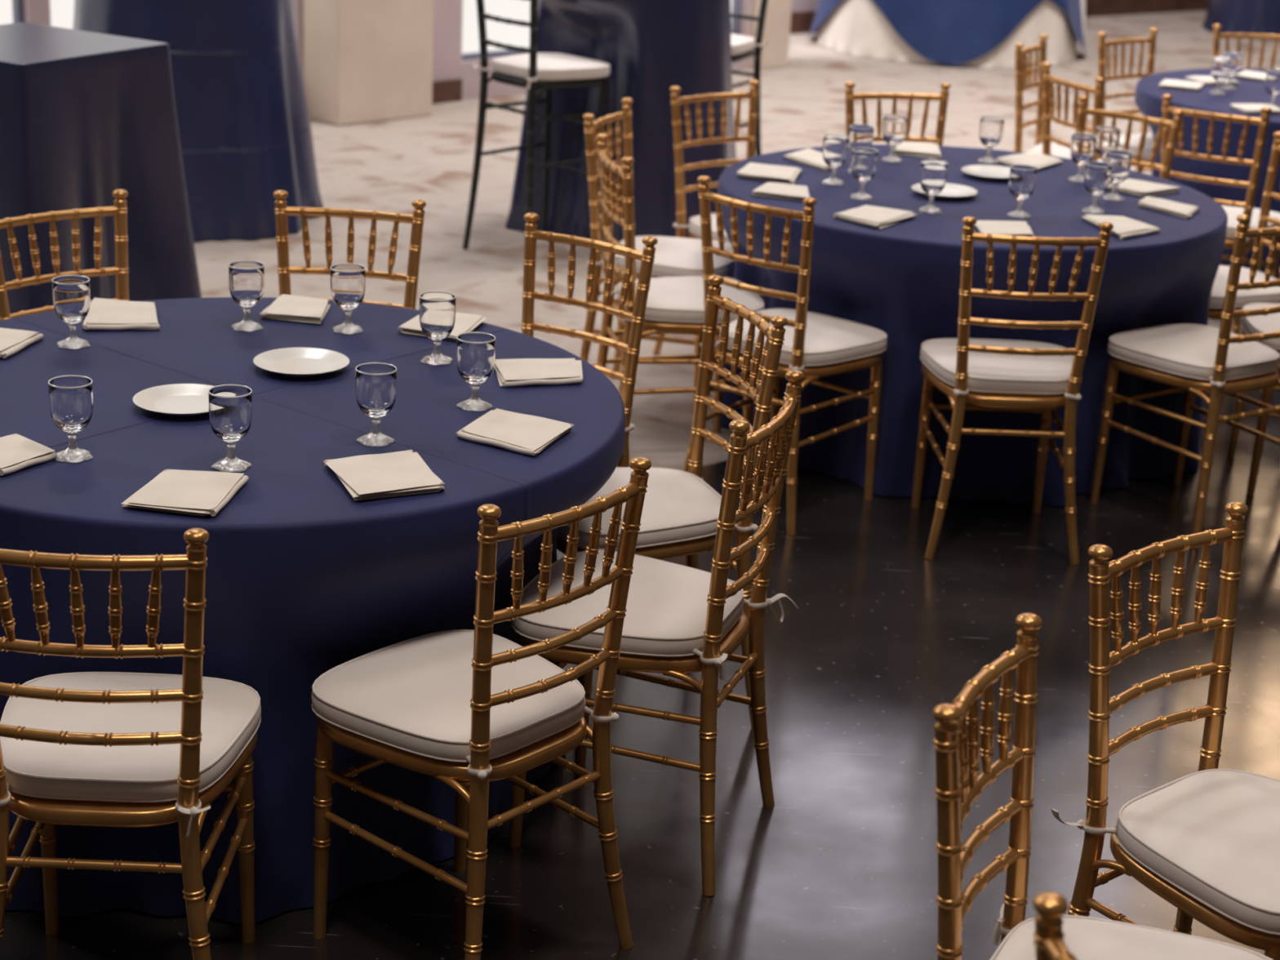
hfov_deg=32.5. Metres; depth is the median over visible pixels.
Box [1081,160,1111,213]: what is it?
water goblet
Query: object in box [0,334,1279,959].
floor
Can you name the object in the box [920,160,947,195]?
bowl
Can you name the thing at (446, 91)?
baseboard
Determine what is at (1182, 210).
folded napkin
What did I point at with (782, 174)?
folded napkin
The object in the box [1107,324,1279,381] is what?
seat cushion
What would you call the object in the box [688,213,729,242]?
seat cushion
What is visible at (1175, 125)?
chair
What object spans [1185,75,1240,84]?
folded napkin
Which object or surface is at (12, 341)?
folded napkin
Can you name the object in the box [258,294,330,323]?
folded napkin
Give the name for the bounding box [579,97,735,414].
chair
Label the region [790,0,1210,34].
baseboard
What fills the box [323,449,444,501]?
folded napkin
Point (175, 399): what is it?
plate
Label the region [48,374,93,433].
bowl
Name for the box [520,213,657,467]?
chair
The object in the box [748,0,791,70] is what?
wall
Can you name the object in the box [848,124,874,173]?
water goblet
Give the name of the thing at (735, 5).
window
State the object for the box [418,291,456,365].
water goblet
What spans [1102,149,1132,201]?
water goblet
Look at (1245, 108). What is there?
folded napkin
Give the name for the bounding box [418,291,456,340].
bowl
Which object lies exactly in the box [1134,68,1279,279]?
tablecloth
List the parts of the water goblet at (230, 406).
stem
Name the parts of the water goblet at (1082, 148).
stem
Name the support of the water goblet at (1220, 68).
on the tablecloth at (1148, 100)
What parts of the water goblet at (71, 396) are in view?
stem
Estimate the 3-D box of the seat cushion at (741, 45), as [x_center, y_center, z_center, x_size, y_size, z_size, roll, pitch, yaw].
[0.289,-1.910,9.565,0.412,0.055,0.400,13,22,28]
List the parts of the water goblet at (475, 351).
stem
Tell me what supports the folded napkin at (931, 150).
on the tablecloth at (901, 280)
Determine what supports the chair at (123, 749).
on the floor at (843, 864)
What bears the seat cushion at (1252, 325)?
on the chair at (1252, 325)
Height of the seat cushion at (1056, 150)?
0.056 m
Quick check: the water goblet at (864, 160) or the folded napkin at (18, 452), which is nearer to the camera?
the folded napkin at (18, 452)
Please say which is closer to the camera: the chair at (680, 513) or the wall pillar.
the chair at (680, 513)
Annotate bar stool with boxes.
[462,0,610,254]
[730,0,768,155]
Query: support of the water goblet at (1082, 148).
on the tablecloth at (901, 280)
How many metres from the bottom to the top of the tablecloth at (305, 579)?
0.754 m
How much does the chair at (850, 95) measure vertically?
0.921 m
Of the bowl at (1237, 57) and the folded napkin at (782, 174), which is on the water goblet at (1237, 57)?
the bowl at (1237, 57)
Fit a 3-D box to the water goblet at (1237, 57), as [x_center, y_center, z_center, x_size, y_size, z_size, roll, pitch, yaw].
[2.384,-1.650,8.860,0.077,0.142,0.077,20,26,41]
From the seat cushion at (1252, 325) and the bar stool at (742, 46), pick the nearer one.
the seat cushion at (1252, 325)
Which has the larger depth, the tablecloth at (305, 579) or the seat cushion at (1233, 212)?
the seat cushion at (1233, 212)
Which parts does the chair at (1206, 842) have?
post, rail, rail, rail, rail, seat frame, post, leg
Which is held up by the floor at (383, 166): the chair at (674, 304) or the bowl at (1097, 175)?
the chair at (674, 304)
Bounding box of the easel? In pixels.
[1080,0,1085,37]
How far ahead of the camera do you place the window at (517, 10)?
12.47 m
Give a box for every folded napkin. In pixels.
[0,327,44,358]
[0,433,57,475]
[82,297,159,330]
[121,468,248,516]
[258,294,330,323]
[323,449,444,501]
[397,312,488,340]
[455,408,573,456]
[493,358,582,386]
[736,162,801,184]
[750,182,809,200]
[782,148,844,170]
[833,204,918,228]
[888,142,942,158]
[973,220,1034,236]
[996,151,1062,169]
[1081,213,1159,239]
[1107,178,1180,196]
[1137,195,1199,218]
[1159,79,1204,90]
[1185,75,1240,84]
[1230,103,1279,114]
[1235,70,1266,81]
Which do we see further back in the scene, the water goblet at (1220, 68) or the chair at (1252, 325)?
the water goblet at (1220, 68)
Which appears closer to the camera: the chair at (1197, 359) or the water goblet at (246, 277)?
the water goblet at (246, 277)
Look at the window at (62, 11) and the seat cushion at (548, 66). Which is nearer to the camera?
the seat cushion at (548, 66)
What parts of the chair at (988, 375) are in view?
leg, post, seat frame, rail, rail, rail, rail, leg, post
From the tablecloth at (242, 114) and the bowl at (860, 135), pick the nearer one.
the bowl at (860, 135)
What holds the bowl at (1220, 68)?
on the water goblet at (1220, 68)
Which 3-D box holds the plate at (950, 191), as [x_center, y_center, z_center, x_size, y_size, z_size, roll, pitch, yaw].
[0.907,-0.858,6.551,0.196,0.019,0.196,3,19,0]
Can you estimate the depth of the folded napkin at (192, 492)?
3.75 m
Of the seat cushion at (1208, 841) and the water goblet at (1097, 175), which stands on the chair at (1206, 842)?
the seat cushion at (1208, 841)
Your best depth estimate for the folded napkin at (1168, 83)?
8.81 m
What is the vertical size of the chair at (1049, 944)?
0.921 m
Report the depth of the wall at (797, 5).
15.64 m
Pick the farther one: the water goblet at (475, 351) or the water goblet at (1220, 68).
the water goblet at (1220, 68)
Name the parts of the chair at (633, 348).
post, rail, rail, rail, rail, post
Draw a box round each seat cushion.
[0,673,261,802]
[311,631,586,762]
[492,53,610,80]
[511,551,744,657]
[556,467,720,551]
[614,235,735,277]
[617,275,764,324]
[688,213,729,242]
[720,309,887,366]
[730,33,755,55]
[920,338,1073,395]
[994,917,1265,959]
[1026,142,1133,161]
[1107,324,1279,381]
[1115,770,1279,935]
[1117,133,1154,159]
[1208,265,1279,309]
[1222,205,1279,239]
[1240,303,1279,350]
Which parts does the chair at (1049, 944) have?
post, rail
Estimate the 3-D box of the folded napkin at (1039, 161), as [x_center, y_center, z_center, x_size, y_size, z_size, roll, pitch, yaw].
[1.266,-1.028,7.091,0.236,0.019,0.181,-14,25,-40]
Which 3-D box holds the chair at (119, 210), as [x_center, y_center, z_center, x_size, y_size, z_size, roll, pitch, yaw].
[-1.278,-0.184,5.250,0.414,0.921,0.477,-14,25,-40]
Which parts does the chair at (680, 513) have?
seat frame, post, rail, rail, rail, rail, post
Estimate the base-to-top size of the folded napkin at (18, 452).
0.019 m
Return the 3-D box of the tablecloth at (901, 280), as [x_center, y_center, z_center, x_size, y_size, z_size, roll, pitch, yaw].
[0.980,-0.517,6.762,1.522,0.754,1.522,18,24,37]
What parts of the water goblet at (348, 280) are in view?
stem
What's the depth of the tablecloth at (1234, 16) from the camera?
16.57 m
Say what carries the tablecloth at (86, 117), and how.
on the table
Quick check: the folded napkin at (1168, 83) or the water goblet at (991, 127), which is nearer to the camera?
the water goblet at (991, 127)
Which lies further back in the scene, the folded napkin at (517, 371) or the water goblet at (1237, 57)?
the water goblet at (1237, 57)
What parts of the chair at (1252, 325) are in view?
leg, leg, seat frame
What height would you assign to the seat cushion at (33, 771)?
0.056 m
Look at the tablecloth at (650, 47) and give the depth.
8.86 m
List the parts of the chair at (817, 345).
post, rail, rail, rail, rail, leg, seat frame, post, leg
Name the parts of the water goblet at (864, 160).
stem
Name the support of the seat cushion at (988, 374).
on the chair at (988, 375)
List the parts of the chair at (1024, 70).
post, rail, rail, rail, rail, post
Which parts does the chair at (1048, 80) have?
post, rail, rail, rail, post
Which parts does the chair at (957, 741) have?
post, rail, rail, rail, rail, post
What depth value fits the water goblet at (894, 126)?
7.00 m
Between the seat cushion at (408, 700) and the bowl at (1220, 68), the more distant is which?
the bowl at (1220, 68)
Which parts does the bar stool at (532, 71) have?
post, rail, rail, post, leg, seat frame, leg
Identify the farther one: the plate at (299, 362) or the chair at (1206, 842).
the plate at (299, 362)
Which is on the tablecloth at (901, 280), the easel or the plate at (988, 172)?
the plate at (988, 172)
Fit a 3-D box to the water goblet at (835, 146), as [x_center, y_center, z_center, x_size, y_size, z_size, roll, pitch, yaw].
[0.587,-0.966,6.629,0.077,0.142,0.077,-1,20,-12]
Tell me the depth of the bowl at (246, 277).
4.76 m
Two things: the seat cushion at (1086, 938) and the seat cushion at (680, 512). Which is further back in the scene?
the seat cushion at (680, 512)
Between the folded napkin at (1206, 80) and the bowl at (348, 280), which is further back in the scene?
the folded napkin at (1206, 80)
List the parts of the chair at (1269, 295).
seat frame, post, rail, rail, rail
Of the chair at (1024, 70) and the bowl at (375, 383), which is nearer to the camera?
the bowl at (375, 383)
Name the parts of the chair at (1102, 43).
post, rail, rail, rail, rail, seat frame, post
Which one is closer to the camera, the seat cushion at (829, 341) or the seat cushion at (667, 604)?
the seat cushion at (667, 604)
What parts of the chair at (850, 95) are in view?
post, rail, rail, post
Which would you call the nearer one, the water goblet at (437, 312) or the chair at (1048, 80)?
the water goblet at (437, 312)
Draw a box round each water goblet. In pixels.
[48,374,93,462]
[52,275,90,349]
[208,384,252,472]
[228,260,264,332]
[330,262,365,334]
[355,362,396,446]
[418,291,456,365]
[456,332,495,411]
[821,133,848,185]
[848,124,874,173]
[850,147,878,199]
[881,114,907,162]
[918,160,947,213]
[977,115,1004,164]
[1006,164,1037,218]
[1067,133,1097,182]
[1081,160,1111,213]
[1095,125,1120,162]
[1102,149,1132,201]
[1208,56,1231,94]
[1220,51,1243,89]
[1265,69,1279,108]
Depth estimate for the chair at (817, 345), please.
5.91 m
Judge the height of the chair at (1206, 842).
0.921 m
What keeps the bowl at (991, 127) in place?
on the water goblet at (991, 127)
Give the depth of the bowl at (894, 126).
6.99 m
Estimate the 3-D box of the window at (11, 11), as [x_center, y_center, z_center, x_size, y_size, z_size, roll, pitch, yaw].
[-3.496,-3.848,9.103,1.860,4.690,0.070,-16,26,-42]
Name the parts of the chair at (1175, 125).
post, rail, rail, post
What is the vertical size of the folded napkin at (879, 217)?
0.019 m
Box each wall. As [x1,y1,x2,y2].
[22,0,752,100]
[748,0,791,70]
[791,0,819,12]
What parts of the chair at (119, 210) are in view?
post, rail, rail, rail, post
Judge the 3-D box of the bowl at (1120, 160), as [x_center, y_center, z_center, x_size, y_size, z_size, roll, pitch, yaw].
[1.433,-0.937,6.593,0.077,0.095,0.077,3,19,0]
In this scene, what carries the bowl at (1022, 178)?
on the water goblet at (1022, 178)
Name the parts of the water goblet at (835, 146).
stem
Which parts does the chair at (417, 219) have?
post, rail, rail, rail, post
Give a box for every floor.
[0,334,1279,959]
[193,10,1279,471]
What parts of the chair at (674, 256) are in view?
post, rail, rail, rail, rail, post, seat frame, leg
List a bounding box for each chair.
[0,189,128,320]
[0,528,261,959]
[273,190,426,309]
[311,456,651,959]
[508,369,804,896]
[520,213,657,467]
[556,275,787,728]
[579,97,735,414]
[595,133,764,468]
[653,80,759,355]
[682,175,887,535]
[844,81,951,146]
[911,216,1113,564]
[933,613,1272,959]
[1013,34,1133,164]
[1032,891,1076,959]
[1041,62,1105,161]
[1051,501,1279,959]
[1075,95,1183,179]
[1089,214,1279,548]
[1097,27,1158,173]
[1160,93,1279,335]
[1208,131,1279,371]
[1212,23,1279,69]
[1226,302,1279,495]
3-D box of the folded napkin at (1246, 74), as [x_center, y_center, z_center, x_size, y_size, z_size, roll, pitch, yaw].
[2.588,-1.690,9.190,0.163,0.018,0.162,15,22,30]
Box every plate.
[133,383,213,416]
[253,346,349,377]
[911,182,977,199]
[961,164,1010,180]
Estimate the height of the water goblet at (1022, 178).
0.142 m
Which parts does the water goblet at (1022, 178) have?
stem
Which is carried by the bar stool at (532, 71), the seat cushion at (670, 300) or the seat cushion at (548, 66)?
the seat cushion at (548, 66)
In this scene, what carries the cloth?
on the tablecloth at (859, 28)
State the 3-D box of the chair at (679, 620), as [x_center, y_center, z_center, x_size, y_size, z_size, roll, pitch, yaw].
[0.022,0.245,4.193,0.488,0.921,0.462,9,20,18]
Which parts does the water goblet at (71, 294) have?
stem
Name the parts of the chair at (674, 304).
post, rail, rail, rail, rail, post, seat frame, leg, leg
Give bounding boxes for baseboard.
[431,79,462,103]
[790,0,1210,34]
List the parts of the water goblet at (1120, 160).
stem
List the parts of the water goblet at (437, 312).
stem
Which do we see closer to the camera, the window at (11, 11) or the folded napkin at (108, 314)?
the folded napkin at (108, 314)
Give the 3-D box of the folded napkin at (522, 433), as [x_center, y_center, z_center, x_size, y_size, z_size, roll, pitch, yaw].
[-0.241,-0.093,4.176,0.181,0.018,0.198,10,20,19]
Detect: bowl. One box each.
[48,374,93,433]
[52,275,90,324]
[208,384,252,442]
[228,260,264,307]
[330,262,365,310]
[355,362,396,417]
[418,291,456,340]
[456,332,495,384]
[822,133,848,168]
[848,124,874,152]
[851,147,878,182]
[882,114,907,146]
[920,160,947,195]
[978,115,1004,147]
[1008,164,1037,199]
[1070,133,1097,165]
[1084,160,1111,195]
[1105,149,1132,183]
[1210,56,1231,81]
[1223,51,1243,76]
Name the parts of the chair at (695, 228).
post, seat frame, rail, rail, rail, rail, post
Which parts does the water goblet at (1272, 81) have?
stem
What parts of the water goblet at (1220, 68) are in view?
stem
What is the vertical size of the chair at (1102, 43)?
0.921 m
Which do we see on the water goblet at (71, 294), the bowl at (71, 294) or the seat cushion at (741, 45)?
the bowl at (71, 294)
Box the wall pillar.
[302,0,433,125]
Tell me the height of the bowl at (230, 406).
0.095 m
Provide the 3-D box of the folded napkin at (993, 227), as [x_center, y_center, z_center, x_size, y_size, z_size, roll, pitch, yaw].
[1.016,-0.696,6.097,0.161,0.019,0.192,3,19,0]
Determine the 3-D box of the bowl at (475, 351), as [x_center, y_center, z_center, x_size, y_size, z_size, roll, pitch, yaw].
[-0.323,-0.235,4.316,0.077,0.095,0.077,3,19,0]
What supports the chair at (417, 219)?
on the floor at (383, 166)
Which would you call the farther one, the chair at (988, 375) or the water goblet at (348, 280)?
the chair at (988, 375)
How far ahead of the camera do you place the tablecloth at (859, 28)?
14.60 m
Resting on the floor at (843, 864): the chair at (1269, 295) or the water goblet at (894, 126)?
the chair at (1269, 295)
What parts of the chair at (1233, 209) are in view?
post, rail, rail, rail, rail, post, seat frame, leg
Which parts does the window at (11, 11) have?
frame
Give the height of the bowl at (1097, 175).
0.095 m
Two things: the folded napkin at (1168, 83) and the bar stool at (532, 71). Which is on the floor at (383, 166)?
the bar stool at (532, 71)
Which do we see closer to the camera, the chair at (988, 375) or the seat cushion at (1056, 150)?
the chair at (988, 375)
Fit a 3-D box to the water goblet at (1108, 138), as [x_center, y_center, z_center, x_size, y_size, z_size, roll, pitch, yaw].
[1.485,-1.051,7.003,0.077,0.142,0.077,-3,20,-17]
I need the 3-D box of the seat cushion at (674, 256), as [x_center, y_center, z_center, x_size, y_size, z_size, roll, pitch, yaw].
[0.112,-0.706,6.919,0.400,0.056,0.414,9,20,17]
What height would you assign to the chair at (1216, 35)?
0.921 m
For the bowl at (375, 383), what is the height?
0.095 m
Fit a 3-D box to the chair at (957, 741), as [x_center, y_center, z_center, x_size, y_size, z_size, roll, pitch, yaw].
[0.623,0.706,2.947,0.477,0.921,0.414,12,21,24]
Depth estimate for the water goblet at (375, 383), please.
4.06 m
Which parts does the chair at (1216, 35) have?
post, rail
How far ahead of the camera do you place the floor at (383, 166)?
10.46 m
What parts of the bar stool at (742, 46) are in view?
seat frame, rail, post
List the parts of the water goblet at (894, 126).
stem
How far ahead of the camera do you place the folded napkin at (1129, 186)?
6.73 m
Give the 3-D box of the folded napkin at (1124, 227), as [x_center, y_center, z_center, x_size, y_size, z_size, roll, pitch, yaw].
[1.376,-0.719,6.212,0.168,0.019,0.261,-2,20,-14]
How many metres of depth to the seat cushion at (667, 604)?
4.09 m
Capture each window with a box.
[0,0,24,24]
[49,0,74,29]
[462,0,529,60]
[730,0,742,35]
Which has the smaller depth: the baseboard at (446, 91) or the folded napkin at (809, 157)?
the folded napkin at (809, 157)
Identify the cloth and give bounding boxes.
[808,0,1086,65]
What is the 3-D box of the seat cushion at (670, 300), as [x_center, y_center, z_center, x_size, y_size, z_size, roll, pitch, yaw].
[0.146,-0.531,6.418,0.400,0.056,0.414,-2,20,-13]
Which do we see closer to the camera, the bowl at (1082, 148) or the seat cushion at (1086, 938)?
the seat cushion at (1086, 938)
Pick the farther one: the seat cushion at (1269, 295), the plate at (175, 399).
the seat cushion at (1269, 295)
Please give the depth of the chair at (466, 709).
3.64 m
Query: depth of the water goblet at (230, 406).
3.89 m
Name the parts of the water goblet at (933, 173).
stem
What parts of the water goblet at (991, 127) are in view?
stem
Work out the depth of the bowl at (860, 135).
6.78 m
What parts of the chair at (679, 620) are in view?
leg, leg, seat frame, post, rail, rail, rail, rail, post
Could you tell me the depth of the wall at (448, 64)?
12.14 m
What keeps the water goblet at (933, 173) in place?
on the tablecloth at (901, 280)
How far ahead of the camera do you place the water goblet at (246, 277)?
4.76 m
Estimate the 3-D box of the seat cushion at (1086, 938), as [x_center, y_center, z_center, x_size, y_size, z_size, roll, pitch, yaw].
[0.658,0.702,2.927,0.400,0.056,0.414,12,21,24]
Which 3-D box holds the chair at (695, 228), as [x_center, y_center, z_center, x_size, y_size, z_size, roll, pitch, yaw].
[0.360,-0.840,7.377,0.414,0.921,0.477,-12,24,-37]
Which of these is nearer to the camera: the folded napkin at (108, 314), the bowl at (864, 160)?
the folded napkin at (108, 314)
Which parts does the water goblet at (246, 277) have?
stem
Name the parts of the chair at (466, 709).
leg, seat frame, leg, post, rail, rail, rail, rail, post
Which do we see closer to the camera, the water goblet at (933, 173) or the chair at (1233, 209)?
the water goblet at (933, 173)
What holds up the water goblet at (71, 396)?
on the tablecloth at (305, 579)
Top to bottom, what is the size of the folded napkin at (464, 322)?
0.019 m
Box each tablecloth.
[0,22,201,314]
[0,297,625,924]
[72,0,324,241]
[505,0,736,242]
[712,144,1227,506]
[816,0,1078,67]
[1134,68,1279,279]
[1202,0,1279,35]
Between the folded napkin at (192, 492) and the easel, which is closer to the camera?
the folded napkin at (192, 492)
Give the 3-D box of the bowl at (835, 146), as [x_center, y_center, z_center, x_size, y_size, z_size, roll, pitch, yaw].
[0.588,-0.989,6.621,0.077,0.095,0.077,3,19,0]
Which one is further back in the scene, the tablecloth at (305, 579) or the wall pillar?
the wall pillar
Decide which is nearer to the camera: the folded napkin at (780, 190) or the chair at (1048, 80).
the folded napkin at (780, 190)
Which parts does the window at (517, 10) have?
frame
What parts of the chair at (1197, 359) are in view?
leg, leg, seat frame, post, rail, rail, rail, rail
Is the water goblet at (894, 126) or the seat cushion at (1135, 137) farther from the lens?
the seat cushion at (1135, 137)
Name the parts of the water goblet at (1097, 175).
stem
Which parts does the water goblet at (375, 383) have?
stem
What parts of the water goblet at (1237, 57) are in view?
stem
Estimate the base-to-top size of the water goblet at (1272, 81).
0.142 m

